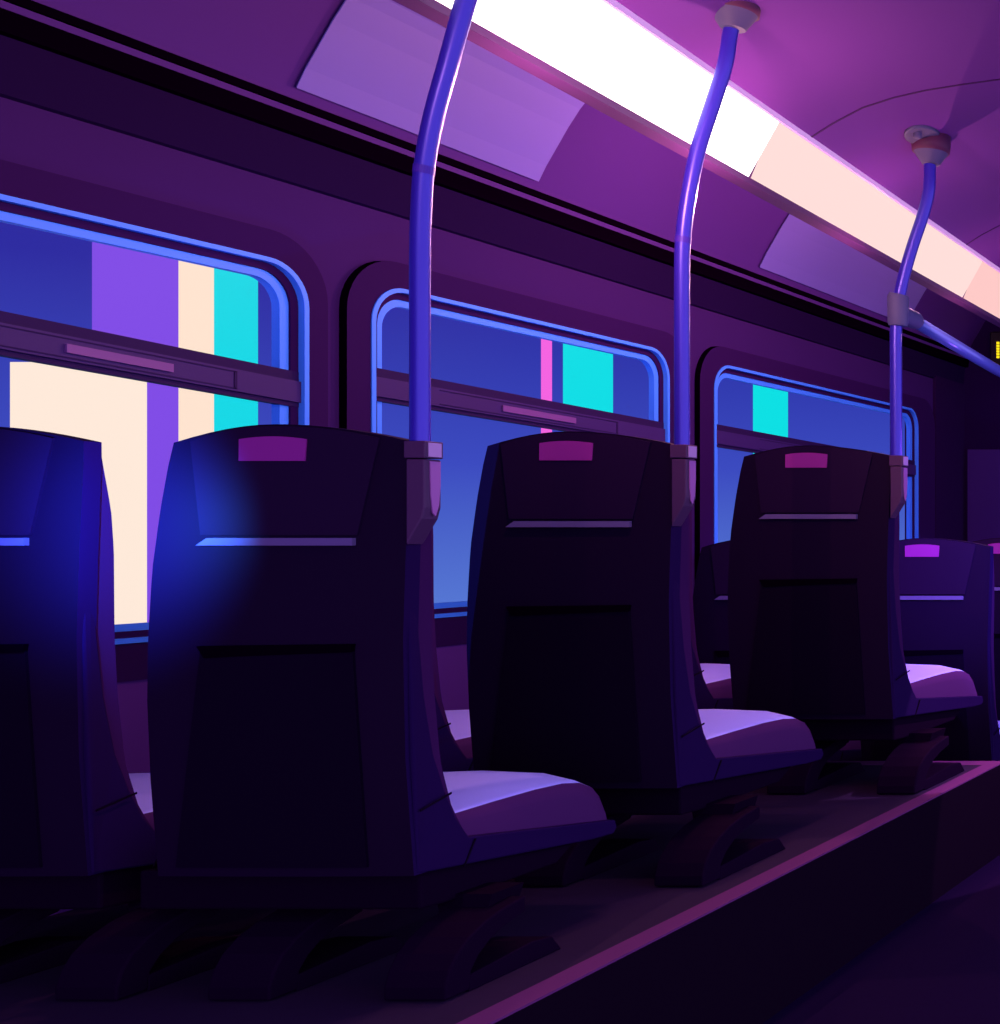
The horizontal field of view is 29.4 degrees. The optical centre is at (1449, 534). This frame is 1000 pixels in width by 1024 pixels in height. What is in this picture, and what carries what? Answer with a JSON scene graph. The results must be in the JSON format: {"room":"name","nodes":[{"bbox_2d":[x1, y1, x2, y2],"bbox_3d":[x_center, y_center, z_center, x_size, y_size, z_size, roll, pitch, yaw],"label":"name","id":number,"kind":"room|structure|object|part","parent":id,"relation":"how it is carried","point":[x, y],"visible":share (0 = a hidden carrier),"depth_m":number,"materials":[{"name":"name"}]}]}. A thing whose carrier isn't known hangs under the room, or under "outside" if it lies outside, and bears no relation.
{"room":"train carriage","nodes":[
{"label":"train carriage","id":0,"kind":"room"},
{"bbox_2d":[0,97,932,591],"bbox_3d":[-3.470,0.000,3.650,0.060,2.600,10.300,0,0,0],"label":"wall","id":1,"kind":"structure","parent":0,"point":[340,236],"depth_m":3.86,"materials":[{"name":"plastic"}]},
{"bbox_2d":[0,159,327,681],"bbox_3d":[-3.441,-0.254,2.602,0.059,1.263,2.405,0,0,0],"label":"window","id":2,"kind":"structure","parent":1,"relation":"in","point":[295,385],"depth_m":3.34,"materials":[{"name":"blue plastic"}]},
{"bbox_3d":[-3.418,-0.454,3.216,0.006,0.038,0.258,0,0,0],"label":"latch pull","id":3,"kind":"part","parent":2,"relation":"part of","materials":[{"name":"purple plastic"}]},
{"bbox_3d":[-3.425,-0.489,2.644,0.009,0.191,2.156,0,0,0],"label":"sliding rail","id":4,"kind":"part","parent":2,"relation":"part of","materials":[{"name":"purple metal"}]},
{"bbox_2d":[50,644,468,915],"bbox_3d":[-3.430,0.654,3.650,0.020,0.552,10.300,0,0,0],"label":"trim","id":5,"kind":"structure","parent":1,"relation":"attached to","point":[452,660],"depth_m":3.27,"materials":[{"name":"purple plastic"}]},
{"bbox_2d":[0,35,964,383],"bbox_3d":[-3.425,-1.115,3.650,0.030,0.150,10.300,0,0,0],"label":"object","id":6,"kind":"structure","parent":1,"relation":"attached to","point":[30,75],"depth_m":3.88,"materials":[{"name":"purple plastic"}]},
{"bbox_2d":[0,0,968,367],"bbox_3d":[-3.413,-1.208,3.650,0.055,0.065,10.300,0,0,0],"label":"trim","id":7,"kind":"structure","parent":1,"relation":"attached to","point":[13,25],"depth_m":3.85,"materials":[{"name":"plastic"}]},
{"bbox_2d":[339,261,673,646],"bbox_3d":[-3.441,-0.254,4.744,0.059,1.263,1.747,0,0,0],"label":"window","id":8,"kind":"structure","parent":1,"relation":"in","point":[374,288],"depth_m":4.38,"materials":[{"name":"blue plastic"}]},
{"bbox_3d":[-3.425,-0.453,4.711,0.009,0.106,1.478,0,0,0],"label":"sliding rail","id":9,"kind":"part","parent":8,"relation":"part of","materials":[{"name":"purple metal"}]},
{"bbox_3d":[-3.418,-0.452,4.698,0.006,0.033,0.376,0,0,0],"label":"latch pull","id":10,"kind":"part","parent":8,"relation":"part of","materials":[{"name":"purple plastic"}]},
{"bbox_2d":[32,0,985,347],"bbox_3d":[-1.000,-1.741,3.650,4.800,0.958,10.300,0,0,0],"label":"cove","id":11,"kind":"object","parent":1,"relation":"attached to","point":[601,165],"visible":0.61,"depth_m":4.71,"materials":[{"name":"purple plastic"}]},
{"bbox_2d":[297,0,584,181],"bbox_3d":[-3.279,-1.459,4.135,0.178,0.306,0.970,0,0,0],"label":"advertising poster","id":12,"kind":"object","parent":11,"relation":"attached to","point":[377,59],"visible":0.83,"depth_m":4.01,"materials":[{"name":"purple paper"}]},
{"bbox_2d":[760,214,926,315],"bbox_3d":[-3.279,-1.459,6.925,0.178,0.306,1.650,0,0,0],"label":"advertising poster","id":13,"kind":"object","parent":11,"relation":"attached to","point":[800,252],"visible":0.59,"depth_m":6.67,"materials":[{"name":"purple paper"}]},
{"bbox_2d":[695,346,934,577],"bbox_3d":[-3.441,-0.254,6.990,0.059,1.263,2.597,0,0,0],"label":"window","id":14,"kind":"structure","parent":1,"relation":"in","point":[716,363],"depth_m":6.31,"materials":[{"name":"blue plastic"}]},
{"bbox_3d":[-3.445,-0.262,6.912,0.030,1.057,2.194,0,0,0],"label":"frame","id":15,"kind":"part","parent":14,"relation":"part of","materials":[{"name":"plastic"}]},
{"bbox_3d":[-3.425,-0.437,6.912,0.009,0.106,2.192,0,0,0],"label":"sliding rail","id":16,"kind":"part","parent":14,"relation":"part of","materials":[{"name":"purple metal"}]},
{"bbox_2d":[827,761,999,765],"bbox_3d":[-2.634,0.931,5.095,1.612,0.005,0.090,0,0,0],"label":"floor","id":17,"kind":"structure","parent":1,"relation":"attached to","point":[861,762],"depth_m":5.10,"materials":[{"name":"purple"}]},
{"bbox_2d":[0,765,980,1023],"bbox_3d":[-2.665,1.115,1.775,1.550,0.370,6.550,0,0,0],"label":"deck","id":18,"kind":"object","parent":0,"point":[588,917],"visible":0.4,"depth_m":2.95,"materials":[{"name":"plastic"}]},
{"bbox_2d":[0,427,238,999],"bbox_3d":[-2.990,0.354,2.800,0.679,1.152,0.633,0,0,0],"label":"passenger seat","id":19,"kind":"object","parent":18,"relation":"on","point":[77,831],"visible":0.87,"depth_m":2.50,"materials":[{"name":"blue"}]},
{"bbox_3d":[-2.984,-0.109,2.506,0.378,0.218,0.019,0,0,0],"label":"headrest panel","id":20,"kind":"part","parent":19,"relation":"part of","materials":[{"name":"purple"}]},
{"bbox_3d":[-3.062,0.852,2.592,0.124,0.147,0.216,0,0,0],"label":"leg","id":21,"kind":"part","parent":19,"relation":"part of","materials":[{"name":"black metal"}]},
{"bbox_3d":[-3.062,0.907,2.677,0.124,0.046,0.264,0,0,0],"label":"foot plate","id":22,"kind":"part","parent":19,"relation":"part of","materials":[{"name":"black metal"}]},
{"bbox_3d":[-2.998,0.230,2.593,0.525,0.839,0.124,0,0,0],"label":"backrest","id":23,"kind":"part","parent":19,"relation":"part of","materials":[{"name":"fabric"}]},
{"bbox_3d":[-2.712,0.852,2.592,0.124,0.147,0.216,0,0,0],"label":"leg","id":24,"kind":"part","parent":19,"relation":"part of","materials":[{"name":"black metal"}]},
{"bbox_2d":[129,773,154,830],"bbox_3d":[-3.004,0.638,2.856,0.508,0.156,0.512,0,0,0],"label":"seat cushion","id":25,"kind":"object","parent":19,"relation":"on","point":[141,818],"depth_m":2.66,"materials":[{"name":"fabric"}]},
{"bbox_3d":[-2.712,0.907,2.677,0.124,0.046,0.264,0,0,0],"label":"foot plate","id":26,"kind":"part","parent":19,"relation":"part of","materials":[{"name":"black metal"}]},
{"bbox_2d":[140,424,615,999],"bbox_3d":[-2.336,0.354,2.800,0.679,1.152,0.633,0,0,0],"label":"passenger seat","id":27,"kind":"object","parent":18,"relation":"on","point":[296,770],"visible":0.98,"depth_m":2.50,"materials":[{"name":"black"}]},
{"bbox_3d":[-2.408,0.852,2.592,0.124,0.147,0.216,0,0,0],"label":"leg","id":28,"kind":"part","parent":27,"relation":"part of","materials":[{"name":"black metal"}]},
{"bbox_3d":[-2.330,-0.109,2.506,0.378,0.218,0.019,0,0,0],"label":"headrest panel","id":29,"kind":"part","parent":27,"relation":"part of","materials":[{"name":"purple"}]},
{"bbox_3d":[-2.408,0.907,2.677,0.124,0.046,0.264,0,0,0],"label":"foot plate","id":30,"kind":"part","parent":27,"relation":"part of","materials":[{"name":"black metal"}]},
{"bbox_3d":[-2.344,0.230,2.593,0.525,0.839,0.124,0,0,0],"label":"backrest","id":31,"kind":"part","parent":27,"relation":"part of","materials":[{"name":"fabric"}]},
{"bbox_3d":[-2.058,0.852,2.592,0.124,0.147,0.216,0,0,0],"label":"leg","id":32,"kind":"part","parent":27,"relation":"part of","materials":[{"name":"black metal"}]},
{"bbox_3d":[-2.058,0.907,2.677,0.124,0.046,0.264,0,0,0],"label":"foot plate","id":33,"kind":"part","parent":27,"relation":"part of","materials":[{"name":"black metal"}]},
{"bbox_2d":[443,771,606,835],"bbox_3d":[-2.350,0.638,2.856,0.508,0.156,0.512,0,0,0],"label":"seat cushion","id":34,"kind":"object","parent":27,"relation":"on","point":[480,803],"depth_m":2.86,"materials":[{"name":"fabric"}]},
{"bbox_2d":[431,528,473,771],"bbox_3d":[-3.019,0.328,3.692,0.710,1.205,0.804,0,0,0],"label":"passenger seat","id":35,"kind":"object","parent":18,"relation":"on","point":[453,726],"visible":0.06,"depth_m":3.44,"materials":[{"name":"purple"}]},
{"bbox_3d":[-3.027,0.198,3.429,0.549,0.878,0.158,0,0,0],"label":"backrest","id":36,"kind":"part","parent":35,"relation":"part of","materials":[{"name":"fabric"}]},
{"bbox_2d":[445,710,472,757],"bbox_3d":[-3.034,0.625,3.763,0.532,0.163,0.651,0,0,0],"label":"seat cushion","id":37,"kind":"object","parent":35,"relation":"on","point":[458,743],"depth_m":3.54,"materials":[{"name":"fabric"}]},
{"bbox_2d":[467,431,822,885],"bbox_3d":[-2.322,0.328,3.692,0.710,1.205,0.804,0,0,0],"label":"passenger seat","id":38,"kind":"object","parent":18,"relation":"on","point":[580,663],"visible":0.91,"depth_m":3.31,"materials":[{"name":"black plastic"}]},
{"bbox_3d":[-2.398,0.849,3.428,0.130,0.154,0.274,0,0,0],"label":"leg","id":39,"kind":"part","parent":38,"relation":"part of","materials":[{"name":"black metal"}]},
{"bbox_3d":[-2.317,-0.157,3.318,0.395,0.228,0.025,0,0,0],"label":"headrest panel","id":40,"kind":"part","parent":38,"relation":"part of","materials":[{"name":"purple"}]},
{"bbox_3d":[-2.398,0.906,3.535,0.130,0.048,0.336,0,0,0],"label":"foot plate","id":41,"kind":"part","parent":38,"relation":"part of","materials":[{"name":"black metal"}]},
{"bbox_3d":[-2.330,0.198,3.429,0.549,0.878,0.158,0,0,0],"label":"backrest","id":42,"kind":"part","parent":38,"relation":"part of","materials":[{"name":"fabric"}]},
{"bbox_3d":[-2.032,0.849,3.428,0.130,0.154,0.274,0,0,0],"label":"leg","id":43,"kind":"part","parent":38,"relation":"part of","materials":[{"name":"black metal"}]},
{"bbox_3d":[-2.032,0.906,3.535,0.130,0.048,0.336,0,0,0],"label":"foot plate","id":44,"kind":"part","parent":38,"relation":"part of","materials":[{"name":"black metal"}]},
{"bbox_2d":[698,709,815,757],"bbox_3d":[-2.337,0.625,3.763,0.532,0.163,0.651,0,0,0],"label":"seat cushion","id":45,"kind":"object","parent":38,"relation":"on","point":[725,733],"depth_m":3.78,"materials":[{"name":"fabric"}]},
{"bbox_2d":[689,510,732,709],"bbox_3d":[-3.053,0.304,4.915,0.758,1.252,0.899,0,0,0],"label":"passenger seat","id":46,"kind":"object","parent":18,"relation":"on","point":[712,682],"visible":0.02,"depth_m":4.69,"materials":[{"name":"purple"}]},
{"bbox_3d":[-3.062,0.170,4.620,0.586,0.912,0.177,0,0,0],"label":"backrest","id":47,"kind":"part","parent":46,"relation":"part of","materials":[{"name":"fabric"}]},
{"bbox_2d":[700,663,731,697],"bbox_3d":[-3.069,0.613,4.994,0.568,0.169,0.728,0,0,0],"label":"seat cushion","id":48,"kind":"object","parent":46,"relation":"on","point":[715,680],"depth_m":4.81,"materials":[{"name":"fabric"}]},
{"bbox_2d":[456,765,997,1023],"bbox_3d":[-1.859,0.931,1.775,0.062,0.005,6.550,0,0,0],"label":"trim","id":49,"kind":"structure","parent":18,"relation":"attached to","point":[507,1007],"depth_m":3.04,"materials":[{"name":"purple"}]},
{"bbox_2d":[728,445,982,793],"bbox_3d":[-2.291,0.304,4.915,0.758,1.252,0.899,0,0,0],"label":"passenger seat","id":50,"kind":"object","parent":18,"relation":"on","point":[815,629],"visible":0.95,"depth_m":4.49,"materials":[{"name":"black plastic"}]},
{"bbox_3d":[-2.372,0.846,4.619,0.138,0.160,0.307,0,0,0],"label":"leg","id":51,"kind":"part","parent":50,"relation":"part of","materials":[{"name":"black metal"}]},
{"bbox_3d":[-2.285,-0.199,4.496,0.422,0.237,0.028,0,0,0],"label":"headrest panel","id":52,"kind":"part","parent":50,"relation":"part of","materials":[{"name":"purple"}]},
{"bbox_3d":[-2.372,0.905,4.739,0.138,0.050,0.375,0,0,0],"label":"foot plate","id":53,"kind":"part","parent":50,"relation":"part of","materials":[{"name":"black metal"}]},
{"bbox_3d":[-2.300,0.170,4.620,0.586,0.912,0.177,0,0,0],"label":"backrest","id":54,"kind":"part","parent":50,"relation":"part of","materials":[{"name":"fabric"}]},
{"bbox_3d":[-1.981,0.846,4.619,0.138,0.160,0.307,0,0,0],"label":"leg","id":55,"kind":"part","parent":50,"relation":"part of","materials":[{"name":"black metal"}]},
{"bbox_2d":[906,664,976,697],"bbox_3d":[-2.307,0.613,4.994,0.568,0.169,0.728,0,0,0],"label":"seat cushion","id":56,"kind":"object","parent":50,"relation":"on","point":[922,681],"depth_m":5.01,"materials":[{"name":"fabric"}]},
{"bbox_3d":[-1.981,0.905,4.739,0.138,0.050,0.375,0,0,0],"label":"foot plate","id":57,"kind":"part","parent":50,"relation":"part of","materials":[{"name":"black metal"}]},
{"bbox_2d":[494,765,999,1023],"bbox_3d":[-2.635,1.117,1.818,1.610,0.366,6.636,0,0,0],"label":"raised platform side","id":58,"kind":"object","parent":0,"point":[744,961],"depth_m":3.49,"materials":[{"name":"black plastic"}]},
{"bbox_2d":[616,0,999,267],"bbox_3d":[-0.740,-1.440,4.700,2.773,0.279,8.360,0,0,-3],"label":"ceiling","id":59,"kind":"structure","parent":0,"point":[814,63],"depth_m":3.87,"materials":[{"name":"purple plastic"}]},
{"bbox_2d":[404,0,477,543],"bbox_3d":[-1.941,-0.719,2.504,0.269,1.474,0.203,0,0,40],"label":"pole","id":60,"kind":"object","parent":59,"relation":"attached to","point":[423,473],"visible":1,"depth_m":2.51,"materials":[{"name":"blue metal"}]},
{"bbox_3d":[-2.045,-0.171,2.518,0.002,0.028,0.032,0,0,0],"label":"collar plate","id":61,"kind":"part","parent":60,"relation":"part of","materials":[{"name":"purple"}]},
{"bbox_2d":[467,0,714,157],"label":"ceiling light","id":62,"kind":"object","parent":59,"relation":"attached to","point":[617,61],"depth_m":3.10,"materials":[{"name":"white plastic"}]},
{"bbox_2d":[670,0,760,525],"bbox_3d":[-1.956,-0.747,3.283,0.220,1.447,0.229,0,0,0],"label":"pole","id":63,"kind":"object","parent":59,"relation":"attached to","point":[734,18],"visible":0.99,"depth_m":3.32,"materials":[{"name":"blue metal"}]},
{"bbox_3d":[-2.018,-0.222,3.330,0.003,0.029,0.034,0,0,0],"label":"collar plate","id":64,"kind":"part","parent":63,"relation":"part of","materials":[{"name":"purple"}]},
{"bbox_2d":[703,80,916,271],"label":"ceiling light","id":65,"kind":"object","parent":59,"relation":"attached to","point":[751,146],"depth_m":4.15,"materials":[{"name":"white plastic"}]},
{"bbox_2d":[811,79,999,137],"bbox_3d":[-1.158,-1.421,4.095,1.878,0.242,0.009,0,0,0],"label":"trim","id":66,"kind":"structure","parent":59,"relation":"attached to","point":[826,127],"depth_m":4.09,"materials":[{"name":"purple"}]},
{"bbox_2d":[887,125,950,517],"bbox_3d":[-1.921,-0.760,4.520,0.189,1.398,0.336,0,0,-43],"label":"pole","id":67,"kind":"object","parent":59,"relation":"attached to","point":[931,147],"visible":1,"depth_m":4.49,"materials":[{"name":"blue metal"}]},
{"bbox_3d":[-1.964,-0.267,4.508,0.003,0.030,0.036,0,0,0],"label":"collar plate","id":68,"kind":"part","parent":67,"relation":"part of","materials":[{"name":"purple"}]},
{"bbox_2d":[907,308,923,328],"bbox_3d":[-1.990,-0.799,4.596,0.068,0.069,0.134,0,0,0],"label":"socket","id":69,"kind":"object","parent":67,"relation":"attached to","point":[915,320],"depth_m":4.59,"materials":[{"name":"blue plastic"}]},
{"bbox_3d":[-1.873,-1.419,4.435,0.104,0.045,0.176,0,0,0],"label":"mount plate","id":70,"kind":"part","parent":67,"relation":"part of","materials":[{"name":"grey metal"}]},
{"bbox_2d":[916,320,999,377],"bbox_3d":[-1.947,-0.647,6.725,0.051,0.341,4.154,0,0,1],"label":"handrail","id":71,"kind":"object","parent":67,"relation":"attached to","point":[928,329],"visible":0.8,"depth_m":5.01,"materials":[{"name":"blue metal"}]},
{"bbox_2d":[910,218,999,327],"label":"ceiling light","id":72,"kind":"object","parent":59,"relation":"attached to","point":[944,264],"depth_m":5.65,"materials":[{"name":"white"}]},
{"bbox_2d":[966,225,999,244],"bbox_3d":[-1.239,-1.421,5.614,1.878,0.242,0.009,0,0,0],"label":"trim","id":73,"kind":"structure","parent":59,"relation":"attached to","point":[998,225],"depth_m":5.61,"materials":[{"name":"purple"}]},
{"bbox_2d":[762,855,999,1023],"bbox_3d":[-0.245,1.330,3.650,6.490,0.060,10.300,0,0,0],"label":"floor","id":74,"kind":"structure","parent":0,"point":[941,965],"depth_m":3.69,"materials":[{"name":"plastic"}]},
{"bbox_2d":[693,540,861,760],"bbox_3d":[-3.048,0.657,5.830,0.758,1.287,0.696,0,0,0],"label":"passenger seat","id":75,"kind":"object","parent":74,"relation":"on","point":[710,594],"visible":0.16,"depth_m":5.50,"materials":[{"name":"black plastic"}]},
{"bbox_3d":[-3.042,0.140,5.506,0.422,0.243,0.021,0,0,0],"label":"headrest panel","id":76,"kind":"part","parent":75,"relation":"part of","materials":[{"name":"purple"}]},
{"bbox_2d":[840,741,860,749],"bbox_3d":[-3.064,0.974,5.892,0.568,0.174,0.564,0,0,0],"label":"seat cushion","id":77,"kind":"object","parent":75,"relation":"on","point":[852,745],"depth_m":5.82,"materials":[{"name":"fabric"}]},
{"bbox_2d":[861,538,999,760],"bbox_3d":[-2.304,0.657,5.830,0.758,1.287,0.696,0,0,0],"label":"passenger seat","id":78,"kind":"object","parent":74,"relation":"on","point":[946,585],"visible":0.48,"depth_m":5.50,"materials":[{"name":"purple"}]},
{"bbox_3d":[-2.298,0.140,5.506,0.422,0.243,0.021,0,0,0],"label":"headrest panel","id":79,"kind":"part","parent":78,"relation":"part of","materials":[{"name":"purple"}]},
{"bbox_3d":[-2.313,0.519,5.602,0.586,0.937,0.137,0,0,0],"label":"backrest","id":80,"kind":"part","parent":78,"relation":"part of","materials":[{"name":"fabric"}]},
{"bbox_2d":[973,538,999,720],"bbox_3d":[-2.279,0.657,6.750,0.758,1.287,0.696,0,0,0],"label":"passenger seat","id":81,"kind":"object","parent":74,"relation":"on","point":[995,542],"visible":0.12,"depth_m":6.42,"materials":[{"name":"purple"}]},
{"bbox_3d":[-2.273,0.140,6.426,0.422,0.243,0.021,0,0,0],"label":"headrest panel","id":82,"kind":"part","parent":81,"relation":"part of","materials":[{"name":"purple plastic"}]},
{"bbox_2d":[933,376,963,540],"bbox_3d":[-3.430,0.120,8.557,0.020,2.360,0.485,0,0,0],"label":"wall pillar","id":83,"kind":"structure","parent":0,"point":[948,395],"depth_m":8.54,"materials":[{"name":"purple"}]},
{"bbox_2d":[963,320,999,540],"bbox_3d":[-0.250,-0.475,8.830,6.500,3.550,0.060,0,0,0],"label":"wall","id":84,"kind":"structure","parent":0,"point":[981,387],"depth_m":8.80,"materials":[{"name":"purple paint"}]},
{"bbox_2d":[968,449,999,541],"bbox_3d":[-2.917,0.350,8.785,0.935,1.900,0.030,0,0,0],"label":"partition panel","id":85,"kind":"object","parent":84,"relation":"in","point":[983,464],"depth_m":8.77,"materials":[{"name":"purple plastic"}]},
{"bbox_2d":[990,332,999,364],"bbox_3d":[-2.720,-1.280,8.727,0.940,0.260,0.146,0,0,0],"label":"destination sign","id":86,"kind":"object","parent":84,"relation":"attached to","point":[994,336],"visible":0.83,"depth_m":8.66,"materials":[{"name":"black"}]},
{"label":"outside","id":87,"kind":"structure","parent":0,"visible":0},
{"bbox_2d":[10,362,146,624],"bbox_3d":[-167.707,19.670,153.000,10.186,83.260,6.000,0,0,0],"label":"tower","id":88,"kind":"structure","parent":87,"point":[111,411],"depth_m":152.19,"materials":[{"name":"beige"}]},
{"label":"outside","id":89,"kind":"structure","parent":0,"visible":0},
{"bbox_2d":[92,242,177,621],"bbox_3d":[-187.008,-11.600,178.000,6.224,145.800,6.000,0,0,0],"label":"tower","id":90,"kind":"structure","parent":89,"point":[135,294],"depth_m":176.88,"materials":[{"name":"purple"}]},
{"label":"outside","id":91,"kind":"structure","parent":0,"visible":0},
{"bbox_2d":[178,260,213,440],"bbox_3d":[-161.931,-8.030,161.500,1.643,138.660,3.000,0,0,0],"label":"tower","id":92,"kind":"structure","parent":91,"point":[195,282],"depth_m":160.39,"materials":[{"name":"beige"}]},
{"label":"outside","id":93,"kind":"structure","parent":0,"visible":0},
{"bbox_2d":[214,268,257,431],"bbox_3d":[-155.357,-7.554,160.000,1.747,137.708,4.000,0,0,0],"label":"tower","id":94,"kind":"structure","parent":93,"point":[235,294],"depth_m":158.87,"materials":[{"name":"teal"}]},
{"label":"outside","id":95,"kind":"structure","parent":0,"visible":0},
{"bbox_2d":[541,339,551,432],"bbox_3d":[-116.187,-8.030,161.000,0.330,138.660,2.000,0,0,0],"label":"tower","id":96,"kind":"structure","parent":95,"point":[546,345],"depth_m":160.51,"materials":[{"name":"pink"}]},
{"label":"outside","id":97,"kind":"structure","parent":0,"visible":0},
{"bbox_2d":[563,344,612,412],"bbox_3d":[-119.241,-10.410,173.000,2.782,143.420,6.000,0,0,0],"label":"tower","id":98,"kind":"structure","parent":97,"point":[587,373],"depth_m":170.82,"materials":[{"name":"teal"}]},
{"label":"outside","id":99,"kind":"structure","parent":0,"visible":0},
{"bbox_2d":[753,385,787,453],"bbox_3d":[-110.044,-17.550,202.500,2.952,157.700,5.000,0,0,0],"label":"tower","id":100,"kind":"structure","parent":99,"point":[770,406],"depth_m":200.00,"materials":[{"name":"teal"}]}
]}

